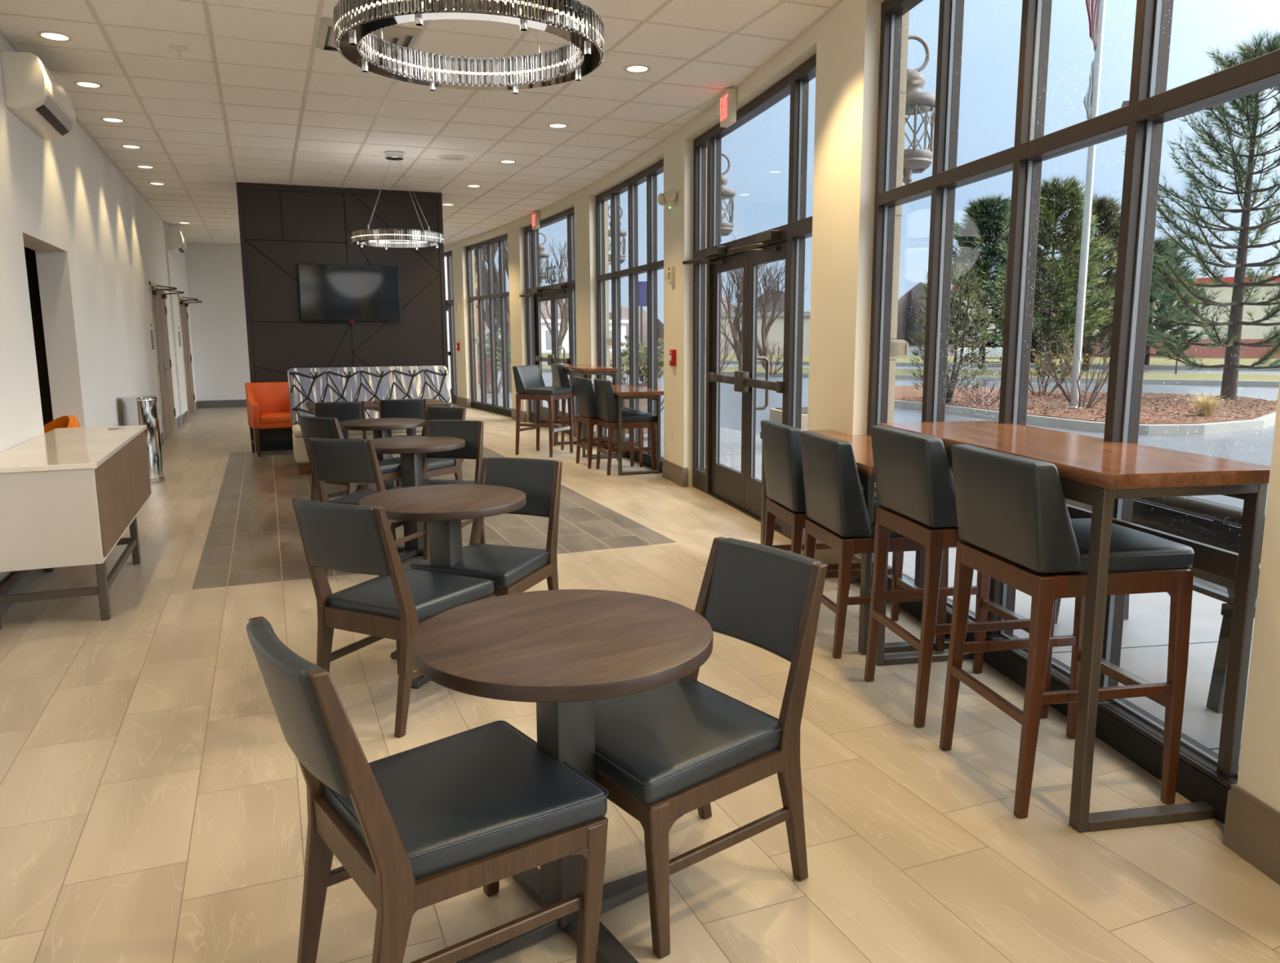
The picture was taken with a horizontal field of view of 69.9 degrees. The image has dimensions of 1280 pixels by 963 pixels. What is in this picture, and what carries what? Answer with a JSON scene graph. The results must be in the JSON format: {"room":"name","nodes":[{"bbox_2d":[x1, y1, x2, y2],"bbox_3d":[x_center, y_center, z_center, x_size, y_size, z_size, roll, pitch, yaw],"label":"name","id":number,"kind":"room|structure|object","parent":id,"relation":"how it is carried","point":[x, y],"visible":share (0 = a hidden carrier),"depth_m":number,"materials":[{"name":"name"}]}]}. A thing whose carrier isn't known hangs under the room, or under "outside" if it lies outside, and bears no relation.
{"room":"eatery","nodes":[
{"label":"eatery","id":0,"kind":"room"},
{"bbox_2d":[23,246,53,425],"bbox_3d":[-5.087,-0.964,4.859,2.500,3.321,5.200,-4,10,-22],"label":"wall","id":1,"kind":"structure","parent":0,"point":[30,255],"depth_m":7.59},
{"bbox_2d":[0,33,196,584],"bbox_3d":[-4.418,-1.309,6.828,0.245,3.371,26.200,-4,10,-22],"label":"wall","id":2,"kind":"structure","parent":0,"point":[98,245],"depth_m":7.48,"materials":[{"name":"paint"}]},
{"bbox_2d":[0,51,75,140],"bbox_3d":[-4.018,-2.569,6.165,0.226,0.335,1.050,-4,10,-22],"label":"air conditioner","id":3,"kind":"object","parent":2,"relation":"attached to","point":[32,92],"visible":1,"depth_m":5.77,"materials":[{"name":"white plastic"}]},
{"bbox_2d":[0,400,197,617],"bbox_3d":[-4.247,0.293,6.987,0.042,0.155,25.900,-4,10,-22],"label":"baseboard","id":4,"kind":"structure","parent":2,"relation":"attached to","point":[28,579],"depth_m":5.35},
{"bbox_2d":[148,281,183,443],"bbox_3d":[-6.873,-1.773,13.503,0.333,2.200,1.980,-4,10,-22],"label":"door","id":5,"kind":"structure","parent":2,"relation":"in","point":[158,296],"depth_m":13.37,"materials":[{"name":"brown wood"}]},
{"bbox_2d":[166,229,186,254],"bbox_3d":[-7.813,-4.041,15.474,0.226,0.335,0.930,-4,10,-22],"label":"air conditioner","id":6,"kind":"object","parent":2,"relation":"attached to","point":[177,244],"visible":1,"depth_m":15.06,"materials":[{"name":"white plastic"}]},
{"bbox_2d":[177,293,202,418],"bbox_3d":[-8.361,-2.358,17.203,0.333,2.200,1.840,-4,10,-22],"label":"door","id":7,"kind":"structure","parent":2,"relation":"in","point":[183,304],"depth_m":17.09,"materials":[{"name":"brown wood"}]},
{"bbox_2d":[184,242,451,400],"bbox_3d":[-6.598,-3.362,19.703,5.985,3.371,0.200,-4,10,-22],"label":"wall","id":8,"kind":"structure","parent":0,"point":[214,272],"depth_m":18.77,"materials":[{"name":"paint"}]},
{"bbox_2d":[197,399,246,408],"bbox_3d":[-6.856,-1.737,19.738,4.845,0.155,0.012,-4,10,-22],"label":"baseboard","id":9,"kind":"structure","parent":8,"relation":"attached to","point":[219,403],"depth_m":19.00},
{"bbox_2d":[235,182,448,451],"bbox_3d":[-3.916,-2.170,12.272,2.498,3.341,0.764,-4,10,-22],"label":"wall","id":10,"kind":"structure","parent":0,"point":[282,227],"depth_m":11.77,"materials":[{"name":"wood"}]},
{"bbox_2d":[297,263,400,322],"bbox_3d":[-3.751,-2.430,11.857,1.244,0.729,0.068,-4,10,-22],"label":"television","id":11,"kind":"object","parent":10,"relation":"attached to","point":[326,292],"visible":1,"depth_m":11.82,"materials":[{"name":"black plastic"}]},
{"bbox_2d":[0,0,836,244],"bbox_3d":[-3.080,-3.017,6.944,8.231,0.050,26.500,-4,10,-22],"label":"ceiling","id":12,"kind":"structure","parent":0,"point":[787,20],"depth_m":7.28,"materials":[{"name":"tile"}]},
{"bbox_2d":[35,31,73,41],"bbox_3d":[-3.669,-2.789,5.744,0.196,0.006,0.196,-4,10,-22],"label":"recessed light","id":13,"kind":"object","parent":12,"relation":"in","point":[52,36],"visible":1,"depth_m":5.74,"materials":[{"name":"white"}]},
{"bbox_2d":[315,17,422,51],"bbox_3d":[-1.730,-2.799,5.812,0.590,0.031,0.590,-4,10,-22],"label":"ceiling vent","id":14,"kind":"object","parent":12,"relation":"in","point":[401,36],"visible":0.35,"depth_m":5.70,"materials":[{"name":"grey metal"}]},
{"bbox_2d":[351,151,444,249],"bbox_3d":[-2.535,-2.931,9.531,0.960,0.941,0.960,-4,10,-22],"label":"ring chandelier","id":15,"kind":"object","parent":12,"relation":"hanging from","point":[386,238],"visible":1,"depth_m":9.35,"materials":[{"name":"silver metal"}]},
{"bbox_2d":[0,0,843,245],"bbox_3d":[-1.958,-3.162,8.001,5.482,0.014,27.527,-4,10,-22],"label":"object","id":16,"kind":"structure","parent":12,"relation":"attached to","point":[204,2],"depth_m":7.57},
{"bbox_2d":[333,0,604,93],"bbox_3d":[-0.597,-1.941,3.193,0.935,0.910,0.935,3,10,22],"label":"ring chandelier","id":17,"kind":"object","parent":12,"relation":"hanging from","point":[355,21],"visible":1,"depth_m":3.20,"materials":[{"name":"silver metal"}]},
{"bbox_2d":[720,88,736,127],"bbox_3d":[0.682,-2.905,7.105,0.068,0.259,0.210,-3,9,-13],"label":"exit sign","id":18,"kind":"object","parent":12,"relation":"attached to","point":[728,97],"visible":1,"depth_m":7.03,"materials":[{"name":"beige plastic"}]},
{"bbox_2d":[0,403,1279,962],"bbox_3d":[-2.978,0.281,7.507,8.411,0.001,26.500,-4,10,-22],"label":"floor","id":19,"kind":"structure","parent":0,"point":[153,809],"depth_m":2.94,"materials":[{"name":"tile"}]},
{"bbox_2d":[43,415,79,433],"bbox_3d":[-4.562,-0.046,6.903,0.717,0.860,0.632,7,11,37],"label":"tub chair","id":20,"kind":"object","parent":19,"relation":"on","point":[65,421],"visible":0.09,"depth_m":7.05,"materials":[{"name":"orange leather"}]},
{"bbox_2d":[0,425,151,629],"bbox_3d":[-3.394,0.175,5.548,0.562,0.834,2.162,-4,10,-22],"label":"credenza","id":21,"kind":"object","parent":19,"relation":"on","point":[68,496],"visible":1,"depth_m":4.65,"materials":[{"name":"white laminate"}]},
{"bbox_2d":[120,395,164,484],"bbox_3d":[-5.027,-0.425,9.252,0.341,0.865,0.341,-2,9,-11],"label":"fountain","id":22,"kind":"object","parent":19,"relation":"on","point":[135,410],"visible":0.62,"depth_m":9.14,"materials":[{"name":"silver metal"}]},
{"bbox_2d":[244,382,292,457],"bbox_3d":[-4.533,-0.796,11.491,0.670,0.886,0.569,-6,10,-30],"label":"armchair","id":23,"kind":"object","parent":19,"relation":"on","point":[268,403],"visible":0.58,"depth_m":11.50,"materials":[{"name":"orange leather"}]},
{"bbox_2d":[315,401,368,488],"bbox_3d":[-2.806,-0.336,8.620,0.500,0.864,0.647,-3,10,-18],"label":"cafe chair","id":24,"kind":"object","parent":19,"relation":"on","point":[343,411],"visible":0.19,"depth_m":8.29,"materials":[{"name":"leather"}]},
{"bbox_2d":[305,400,379,439],"bbox_3d":[-3.055,-0.415,9.452,0.670,0.760,0.800,-4,10,-22],"label":"round table","id":25,"kind":"object","parent":19,"relation":"on","point":[368,405],"visible":0.09,"depth_m":9.31,"materials":[{"name":"brown wood"}]},
{"bbox_2d":[297,415,401,522],"bbox_3d":[-2.235,-0.091,7.075,0.500,0.864,0.647,6,11,33],"label":"cafe chair","id":26,"kind":"object","parent":19,"relation":"on","point":[311,427],"visible":0.38,"depth_m":6.85,"materials":[{"name":"leather"}]},
{"bbox_2d":[307,438,430,576],"bbox_3d":[-1.661,0.136,5.642,0.500,0.864,0.647,2,9,16],"label":"cafe chair","id":27,"kind":"object","parent":19,"relation":"on","point":[336,460],"visible":0.48,"depth_m":5.33,"materials":[{"name":"leather"}]},
{"bbox_2d":[287,365,464,475],"bbox_3d":[-3.014,-0.747,10.477,1.820,1.090,1.180,-4,10,-22],"label":"banquette","id":28,"kind":"object","parent":19,"relation":"on","point":[320,384],"visible":0.51,"depth_m":10.63,"materials":[{"name":"multicoloured fabric"}]},
{"bbox_2d":[338,417,426,488],"bbox_3d":[-2.104,-0.112,7.531,0.706,0.760,0.706,5,11,31],"label":"round table","id":29,"kind":"object","parent":19,"relation":"on","point":[381,428],"visible":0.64,"depth_m":7.42,"materials":[{"name":"wood"}]},
{"bbox_2d":[291,497,495,737],"bbox_3d":[-0.956,0.461,3.585,0.500,0.864,0.647,4,10,27],"label":"cafe chair","id":30,"kind":"object","parent":19,"relation":"on","point":[393,605],"visible":0.91,"depth_m":3.37,"materials":[{"name":"leather"}]},
{"bbox_2d":[379,398,429,479],"bbox_3d":[-2.314,-0.389,8.935,0.500,0.864,0.647,-3,10,-18],"label":"cafe chair","id":31,"kind":"object","parent":19,"relation":"on","point":[393,408],"visible":0.27,"depth_m":8.60,"materials":[{"name":"leather"}]},
{"bbox_2d":[369,435,465,561],"bbox_3d":[-1.512,0.113,6.105,0.706,0.760,0.706,2,9,16],"label":"round table","id":32,"kind":"object","parent":19,"relation":"on","point":[411,449],"visible":0.6,"depth_m":6.03,"materials":[{"name":"wood"}]},
{"bbox_2d":[379,406,466,489],"bbox_3d":[-1.756,-0.156,7.465,0.500,0.864,0.647,5,11,31],"label":"cafe chair","id":33,"kind":"object","parent":19,"relation":"on","point":[437,467],"visible":0.3,"depth_m":7.50,"materials":[{"name":"leather"}]},
{"bbox_2d":[245,616,608,962],"bbox_3d":[-0.467,0.710,2.015,0.647,0.864,0.500,-7,11,-37],"label":"cafe chair","id":34,"kind":"object","parent":19,"relation":"on","point":[416,828],"visible":1,"depth_m":1.91,"materials":[{"name":"leather"}]},
{"bbox_2d":[387,419,485,549],"bbox_3d":[-1.355,0.043,6.211,0.500,0.864,0.647,2,9,13],"label":"cafe chair","id":35,"kind":"object","parent":19,"relation":"on","point":[471,431],"visible":0.48,"depth_m":6.37,"materials":[{"name":"leather"}]},
{"bbox_2d":[359,484,526,688],"bbox_3d":[-0.847,0.443,4.027,0.706,0.760,0.706,3,10,20],"label":"round table","id":36,"kind":"object","parent":19,"relation":"on","point":[444,507],"visible":0.67,"depth_m":3.93,"materials":[{"name":"wood"}]},
{"bbox_2d":[408,457,562,596],"bbox_3d":[-0.667,0.360,4.206,0.500,0.864,0.647,3,10,22],"label":"cafe chair","id":37,"kind":"object","parent":19,"relation":"on","point":[513,570],"visible":0.66,"depth_m":4.27,"materials":[{"name":"leather"}]},
{"bbox_2d":[512,364,573,457],"bbox_3d":[-1.192,-0.879,11.264,0.565,1.083,0.504,4,10,27],"label":"bar stool","id":38,"kind":"object","parent":19,"relation":"on","point":[528,380],"visible":1,"depth_m":11.15,"materials":[{"name":"leather"}]},
{"bbox_2d":[410,589,712,962],"bbox_3d":[-0.179,0.727,2.232,0.706,0.760,0.706,-7,11,-36],"label":"round table","id":39,"kind":"object","parent":19,"relation":"on","point":[562,651],"visible":0.84,"depth_m":2.14,"materials":[{"name":"brown wood"}]},
{"bbox_2d":[551,363,594,449],"bbox_3d":[-0.834,-0.986,11.917,0.565,1.083,0.504,-3,10,-17],"label":"bar stool","id":40,"kind":"object","parent":19,"relation":"on","point":[560,379],"visible":0.34,"depth_m":11.67,"materials":[{"name":"leather"}]},
{"bbox_2d":[555,364,620,457],"bbox_3d":[-0.696,-0.927,11.614,0.470,1.060,1.500,-3,10,-18],"label":"bar table","id":41,"kind":"object","parent":19,"relation":"on","point":[580,371],"visible":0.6,"depth_m":10.96,"materials":[{"name":"laminate"}]},
{"bbox_2d":[573,377,634,468],"bbox_3d":[-0.411,-0.676,10.278,0.566,0.985,0.504,-4,10,-20],"label":"bar stool","id":42,"kind":"object","parent":19,"relation":"on","point":[585,397],"visible":0.55,"depth_m":10.09,"materials":[{"name":"leather"}]},
{"bbox_2d":[593,378,656,475],"bbox_3d":[-0.167,-0.599,9.789,0.566,0.985,0.504,-3,10,-17],"label":"bar stool","id":43,"kind":"object","parent":19,"relation":"on","point":[606,400],"visible":0.98,"depth_m":9.61,"materials":[{"name":"leather"}]},
{"bbox_2d":[586,384,663,475],"bbox_3d":[-0.197,-0.604,10.192,0.490,0.868,1.420,-3,10,-17],"label":"bar table","id":44,"kind":"object","parent":19,"relation":"on","point":[622,392],"visible":0.7,"depth_m":9.60,"materials":[{"name":"laminate"}]},
{"bbox_2d":[594,537,826,959],"bbox_3d":[0.128,0.641,2.429,0.647,0.864,0.500,-7,11,-36],"label":"cafe chair","id":45,"kind":"object","parent":19,"relation":"on","point":[665,753],"visible":0.77,"depth_m":2.34,"materials":[{"name":"leather"}]},
{"bbox_2d":[760,420,888,589],"bbox_3d":[0.972,0.177,4.911,0.566,0.985,0.504,-2,9,-10],"label":"bar stool","id":46,"kind":"object","parent":19,"relation":"on","point":[781,443],"visible":0.44,"depth_m":4.72,"materials":[{"name":"leather"}]},
{"bbox_2d":[760,429,953,655],"bbox_3d":[1.129,0.239,4.867,0.540,0.874,1.520,-2,9,-11],"label":"bar table","id":47,"kind":"object","parent":19,"relation":"on","point":[861,445],"visible":0.29,"depth_m":4.19,"materials":[{"name":"laminate"}]},
{"bbox_2d":[800,431,948,658],"bbox_3d":[1.088,0.269,4.335,0.566,0.985,0.504,-2,9,-10],"label":"bar stool","id":48,"kind":"object","parent":19,"relation":"on","point":[836,508],"visible":0.67,"depth_m":4.12,"materials":[{"name":"leather"}]},
{"bbox_2d":[864,425,1056,728],"bbox_3d":[1.241,0.336,3.600,0.565,1.083,0.504,-2,9,-9],"label":"bar stool","id":49,"kind":"object","parent":19,"relation":"on","point":[914,481],"visible":0.59,"depth_m":3.42,"materials":[{"name":"leather"}]},
{"bbox_2d":[939,444,1195,818],"bbox_3d":[1.351,0.438,2.960,0.565,1.083,0.504,-2,9,-10],"label":"bar stool","id":50,"kind":"object","parent":19,"relation":"on","point":[1016,529],"visible":0.89,"depth_m":2.76,"materials":[{"name":"leather"}]},
{"bbox_2d":[875,420,1270,832],"bbox_3d":[1.423,0.384,3.344,0.550,1.068,1.500,-2,9,-10],"label":"bar table","id":51,"kind":"object","parent":19,"relation":"on","point":[1095,472],"visible":0.65,"depth_m":2.69,"materials":[{"name":"laminate"}]},
{"bbox_2d":[471,10,909,468],"bbox_3d":[-0.507,-1.885,8.705,2.319,3.971,28.951,-3,9,-15],"label":"wall","id":52,"kind":"structure","parent":0,"point":[899,348],"depth_m":5.21,"materials":[{"name":"beige paint"}]},
{"bbox_2d":[538,232,549,283],"bbox_3d":[-1.694,-3.795,15.554,0.315,0.847,0.315,3,10,19],"label":"wall lantern","id":53,"kind":"object","parent":52,"relation":"attached to","point":[543,275],"visible":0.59,"depth_m":15.49,"materials":[{"name":"metal"}]},
{"bbox_2d":[608,204,626,264],"bbox_3d":[-0.332,-3.267,12.216,0.315,0.847,0.315,4,10,23],"label":"wall lantern","id":54,"kind":"object","parent":52,"relation":"attached to","point":[623,233],"visible":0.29,"depth_m":12.17,"materials":[{"name":"metal"}]},
{"bbox_2d":[720,152,735,240],"bbox_3d":[0.763,-2.729,8.825,0.315,0.847,0.315,4,10,27],"label":"wall lantern","id":55,"kind":"object","parent":52,"relation":"attached to","point":[726,228],"visible":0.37,"depth_m":8.76,"materials":[{"name":"metal"}]},
{"bbox_2d":[902,35,935,184],"bbox_3d":[1.592,-2.185,5.404,0.314,0.847,0.314,6,11,33],"label":"wall lantern","id":56,"kind":"object","parent":52,"relation":"attached to","point":[916,160],"visible":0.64,"depth_m":5.33,"materials":[{"name":"metal"}]},
{"bbox_2d":[444,0,1279,812],"bbox_3d":[-0.657,-1.630,8.703,2.404,3.371,28.881,-3,9,-15],"label":"wall","id":57,"kind":"structure","parent":0,"point":[845,42],"depth_m":5.50,"materials":[{"name":"beige paint"}]},
{"bbox_2d":[444,250,457,404],"bbox_3d":[-4.484,-3.377,20.265,0.399,3.200,2.886,-6,11,-31],"label":"door","id":58,"kind":"structure","parent":57,"relation":"in","point":[450,302],"depth_m":19.56,"materials":[{"name":"brown metal"}]},
{"bbox_2d":[466,233,511,417],"bbox_3d":[-2.763,-2.895,17.200,0.146,3.200,2.899,-5,10,-26],"label":"window","id":59,"kind":"structure","parent":57,"relation":"in","point":[505,411],"depth_m":17.40,"materials":[{"name":"brown metal"}]},
{"bbox_2d":[519,206,577,436],"bbox_3d":[-1.327,-2.380,13.940,0.426,3.200,2.927,-5,10,-26],"label":"door","id":60,"kind":"structure","parent":57,"relation":"in","point":[535,294],"depth_m":14.20,"materials":[{"name":"brown metal"}]},
{"bbox_2d":[595,158,663,472],"bbox_3d":[-0.068,-1.850,10.593,0.146,3.200,2.906,-3,10,-17],"label":"window","id":61,"kind":"structure","parent":57,"relation":"in","point":[649,175],"depth_m":10.64,"materials":[{"name":"brown metal"}]},
{"bbox_2d":[657,188,676,208],"bbox_3d":[0.258,-2.674,8.693,0.127,0.161,0.354,-3,9,-15],"label":"emergency light","id":62,"kind":"object","parent":57,"relation":"attached to","point":[668,198],"visible":1,"depth_m":8.62,"materials":[{"name":"beige plastic"}]},
{"bbox_2d":[682,53,816,539],"bbox_3d":[0.835,-1.313,7.213,0.409,3.200,2.881,-2,9,-13],"label":"door","id":63,"kind":"structure","parent":57,"relation":"in","point":[740,491],"depth_m":7.37,"materials":[{"name":"brown metal"}]},
{"bbox_2d":[456,396,1279,885],"bbox_3d":[-0.740,-0.053,8.929,2.254,0.185,28.810,-3,9,-15],"label":"baseboard","id":64,"kind":"structure","parent":57,"relation":"attached to","point":[1251,831],"depth_m":2.54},
{"bbox_2d":[858,0,1279,824],"bbox_3d":[1.584,-0.766,3.775,0.144,3.200,2.871,-2,9,-9],"label":"window","id":65,"kind":"structure","parent":57,"relation":"in","point":[1135,733],"depth_m":3.69,"materials":[{"name":"brown metal"}]},
{"bbox_2d":[478,389,1259,766],"bbox_3d":[0.205,0.009,9.629,5.386,0.130,35.165,-3,9,-16],"label":"sidewalk","id":66,"kind":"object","parent":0,"point":[1145,633],"visible":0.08,"depth_m":4.52,"materials":[{"name":"concrete"}]},
{"bbox_2d":[624,382,661,434],"bbox_3d":[-0.047,-1.005,13.038,0.690,0.803,0.792,-3,10,-17],"label":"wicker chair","id":67,"kind":"object","parent":66,"relation":"on","point":[642,402],"visible":0.12,"depth_m":12.77,"materials":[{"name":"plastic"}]},
{"bbox_2d":[1054,496,1265,713],"bbox_3d":[2.413,0.485,3.557,0.558,0.835,2.500,-2,9,-8],"label":"park bench","id":68,"kind":"object","parent":66,"relation":"on","point":[1218,525],"visible":0.13,"depth_m":3.58,"materials":[{"name":"metal"}]},
{"bbox_2d":[478,344,1279,567],"bbox_3d":[50.402,-19.016,126.986,250.000,0.001,320.000,-4,10,-22],"label":"ground","id":69,"kind":"structure","parent":0,"point":[1255,446],"depth_m":18.36,"materials":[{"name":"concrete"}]},
{"bbox_2d":[474,240,511,392],"bbox_3d":[-3.925,-6.447,25.403,4.429,7.917,5.030,-4,10,-22],"label":"bare tree","id":70,"kind":"object","parent":69,"relation":"on","point":[485,272],"visible":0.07,"depth_m":25.09,"materials":[{"name":"brown plant"}]},
{"bbox_2d":[476,328,511,393],"bbox_3d":[-3.781,-3.012,23.333,1.496,1.817,1.565,3,10,21],"label":"evergreen shrub","id":71,"kind":"object","parent":69,"relation":"on","point":[499,359],"visible":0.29,"depth_m":23.59,"materials":[{"name":"green plant"}]},
{"bbox_2d":[539,237,568,364],"bbox_3d":[-3.884,-8.468,43.862,3.304,6.012,4.464,0,9,4],"label":"bare tree","id":72,"kind":"object","parent":69,"relation":"on","point":[564,321],"visible":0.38,"depth_m":43.22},
{"bbox_2d":[485,319,628,352],"bbox_3d":[-8.665,-14.471,90.861,14.600,3.100,6.700,-8,12,-39],"label":"building","id":73,"kind":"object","parent":69,"relation":"on","point":[546,342],"visible":0.11,"depth_m":87.29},
{"bbox_2d":[609,334,663,412],"bbox_3d":[0.013,-1.725,15.774,1.686,1.629,1.638,4,10,23],"label":"evergreen shrub","id":74,"kind":"object","parent":69,"relation":"on","point":[642,358],"visible":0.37,"depth_m":15.80,"materials":[{"name":"green plant"}]},
{"bbox_2d":[638,281,647,351],"bbox_3d":[0.131,-15.947,88.558,1.800,6.650,0.270,0,9,0],"label":"sign","id":75,"kind":"object","parent":69,"relation":"on","point":[642,286],"visible":0.47,"depth_m":88.19,"materials":[{"name":"blue metal"}]},
{"bbox_2d":[720,232,773,370],"bbox_3d":[3.618,-6.865,35.174,2.919,5.509,3.017,1,9,11],"label":"bare tree","id":76,"kind":"object","parent":69,"relation":"on","point":[735,325],"visible":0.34,"depth_m":34.92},
{"bbox_2d":[722,261,806,367],"bbox_3d":[5.868,-7.928,42.965,3.293,5.161,3.704,-3,9,-16],"label":"bare tree","id":77,"kind":"object","parent":69,"relation":"on","point":[765,329],"visible":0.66,"depth_m":42.56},
{"bbox_2d":[720,311,810,355],"bbox_3d":[10.311,-12.653,78.401,8.400,3.250,18.400,1,9,8],"label":"building","id":78,"kind":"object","parent":69,"relation":"on","point":[775,334],"visible":0.29,"depth_m":69.45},
{"bbox_2d":[769,407,808,430],"bbox_3d":[2.322,-0.619,11.893,1.000,0.632,1.000,-2,9,-12],"label":"stone planter","id":79,"kind":"object","parent":69,"relation":"on","point":[775,414],"visible":0.12,"depth_m":11.86,"materials":[{"name":"beige stone"}]},
{"bbox_2d":[495,276,1155,347],"bbox_3d":[18.230,-19.568,104.025,149.965,8.808,100.759,-4,10,-22],"label":"treeline","id":80,"kind":"object","parent":69,"relation":"on","point":[908,310],"visible":0.02,"depth_m":125.86,"materials":[{"name":"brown plant"}]},
{"bbox_2d":[487,358,1279,371],"bbox_3d":[10.598,-5.955,46.346,66.160,0.190,88.120,-4,10,-22],"label":"kerb","id":81,"kind":"object","parent":69,"relation":"on","point":[897,364],"depth_m":40.60,"materials":[{"name":"concrete"}]},
{"bbox_2d":[497,367,1279,386],"bbox_3d":[3.897,-4.146,35.354,90.000,0.170,0.200,5,11,31],"label":"kerb","id":82,"kind":"object","parent":69,"relation":"on","point":[1145,381],"depth_m":28.94,"materials":[{"name":"concrete"}]},
{"bbox_2d":[920,191,1055,368],"bbox_3d":[14.411,-8.494,38.743,5.554,7.350,5.490,-5,10,-29],"label":"pine tree","id":83,"kind":"object","parent":69,"relation":"on","point":[988,216],"visible":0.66,"depth_m":37.79,"materials":[{"name":"green plant"}]},
{"bbox_2d":[953,339,1041,363],"bbox_3d":[17.765,-6.453,45.166,4.331,1.450,1.920,3,10,18],"label":"car","id":84,"kind":"object","parent":69,"relation":"on","point":[993,354],"visible":0.23,"depth_m":44.58,"materials":[{"name":"white paint"}]},
{"bbox_2d":[991,254,1099,364],"bbox_3d":[17.116,-7.144,38.432,4.696,4.753,4.086,3,10,17],"label":"pine tree","id":85,"kind":"object","parent":69,"relation":"on","point":[1033,341],"visible":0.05,"depth_m":37.84,"materials":[{"name":"green plant"}]},
{"bbox_2d":[893,397,1275,435],"bbox_3d":[9.146,-1.855,20.923,7.900,0.160,12.050,-4,10,-22],"label":"curb","id":86,"kind":"object","parent":69,"relation":"on","point":[1268,420],"visible":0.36,"depth_m":15.06,"materials":[{"name":"concrete"}]},
{"bbox_2d":[894,385,1277,424],"bbox_3d":[9.133,-1.944,20.825,7.567,0.086,11.508,-4,10,-22],"label":"mulch","id":87,"kind":"object","parent":86,"relation":"on","point":[1157,408],"visible":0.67,"depth_m":17.99,"materials":[{"name":"brown wood"}]},
{"bbox_2d":[907,259,993,403],"bbox_3d":[6.360,-3.064,18.732,1.697,2.977,1.683,-2,9,-8],"label":"shrub","id":88,"kind":"object","parent":87,"relation":"on","point":[950,387],"visible":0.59,"depth_m":18.74,"materials":[{"name":"green plant"}]},
{"bbox_2d":[956,377,1000,405],"bbox_3d":[6.880,-1.781,18.250,1.081,0.584,1.001,6,11,33],"label":"bare shrub","id":89,"kind":"object","parent":87,"relation":"on","point":[977,384],"visible":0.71,"depth_m":18.35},
{"bbox_2d":[999,342,1092,395],"bbox_3d":[9.267,-2.613,21.240,1.965,1.258,1.976,7,12,39],"label":"shrub","id":90,"kind":"object","parent":87,"relation":"on","point":[1037,369],"visible":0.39,"depth_m":21.05,"materials":[{"name":"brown plant"}]},
{"bbox_2d":[1064,0,1106,408],"bbox_3d":[8.278,-5.831,16.818,0.320,9.000,0.320,-4,10,-22],"label":"flagpole","id":91,"kind":"object","parent":87,"relation":"on","point":[1081,302],"visible":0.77,"depth_m":16.94,"materials":[{"name":"grey metal"}]},
{"bbox_2d":[1083,57,1094,119],"bbox_3d":[8.172,-7.173,16.668,0.157,1.101,0.145,-9,13,-44],"label":"flag","id":92,"kind":"object","parent":91,"relation":"hanging from","point":[1087,98],"visible":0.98,"depth_m":16.67,"materials":[{"name":"white fabric"}]},
{"bbox_2d":[1085,0,1098,50],"bbox_3d":[8.121,-8.828,16.412,0.253,2.150,0.140,4,10,27],"label":"flag","id":93,"kind":"object","parent":91,"relation":"hanging from","point":[1091,5],"visible":1,"depth_m":16.48,"materials":[{"name":"fabric"}]},
{"bbox_2d":[1031,327,1168,408],"bbox_3d":[8.589,-2.177,17.309,2.394,1.648,1.825,3,10,17],"label":"bare shrub","id":94,"kind":"object","parent":87,"relation":"on","point":[1093,397],"visible":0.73,"depth_m":17.46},
{"bbox_2d":[1182,390,1236,416],"bbox_3d":[9.758,-1.363,15.758,0.951,0.477,0.963,3,10,20],"label":"grass tuft","id":95,"kind":"object","parent":87,"relation":"on","point":[1205,408],"visible":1,"depth_m":15.71,"materials":[{"name":"plant"}]},
{"bbox_2d":[1087,26,1279,399],"bbox_3d":[12.476,-5.432,18.913,6.226,7.604,5.696,-6,11,-31],"label":"pine tree","id":96,"kind":"object","parent":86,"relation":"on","point":[1231,366],"visible":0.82,"depth_m":19.04,"materials":[{"name":"green plant"}]},
{"bbox_2d":[1035,191,1159,370],"bbox_3d":[17.792,-7.804,35.623,4.525,6.939,4.907,7,11,37],"label":"pine tree","id":97,"kind":"object","parent":69,"relation":"on","point":[1107,211],"visible":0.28,"depth_m":35.05,"materials":[{"name":"green plant"}]},
{"bbox_2d":[951,275,1279,358],"bbox_3d":[32.620,-10.736,60.889,21.200,4.770,9.200,5,11,31],"label":"building","id":98,"kind":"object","parent":69,"relation":"on","point":[1251,334],"visible":0.17,"depth_m":54.29,"materials":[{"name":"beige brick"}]},
{"bbox_2d":[487,353,1279,366],"bbox_3d":[14.345,-6.946,52.496,77.600,0.160,96.700,-4,10,-22],"label":"grass","id":99,"kind":"structure","parent":0,"point":[1159,361],"depth_m":47.83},
{"bbox_2d":[1097,235,1213,364],"bbox_3d":[22.536,-7.902,39.921,4.782,5.722,4.688,-4,10,-22],"label":"pine tree","id":100,"kind":"object","parent":99,"relation":"on","point":[1180,260],"visible":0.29,"depth_m":39.09,"materials":[{"name":"green plant"}]},
{"bbox_2d":[497,363,1279,381],"bbox_3d":[5.454,-4.549,37.910,90.000,0.140,6.000,5,11,31],"label":"grass","id":101,"kind":"structure","parent":0,"point":[1252,377],"depth_m":31.86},
{"bbox_2d":[756,337,783,374],"bbox_3d":[5.008,-4.678,33.937,1.839,1.402,1.596,-1,9,-6],"label":"bare shrub","id":102,"kind":"object","parent":101,"relation":"on","point":[771,362],"visible":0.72,"depth_m":33.92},
{"bbox_2d":[975,172,1118,374],"bbox_3d":[14.447,-7.294,32.208,4.898,7.050,4.800,0,9,0],"label":"pine tree","id":103,"kind":"object","parent":101,"relation":"on","point":[1063,198],"visible":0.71,"depth_m":31.56,"materials":[{"name":"green plant"}]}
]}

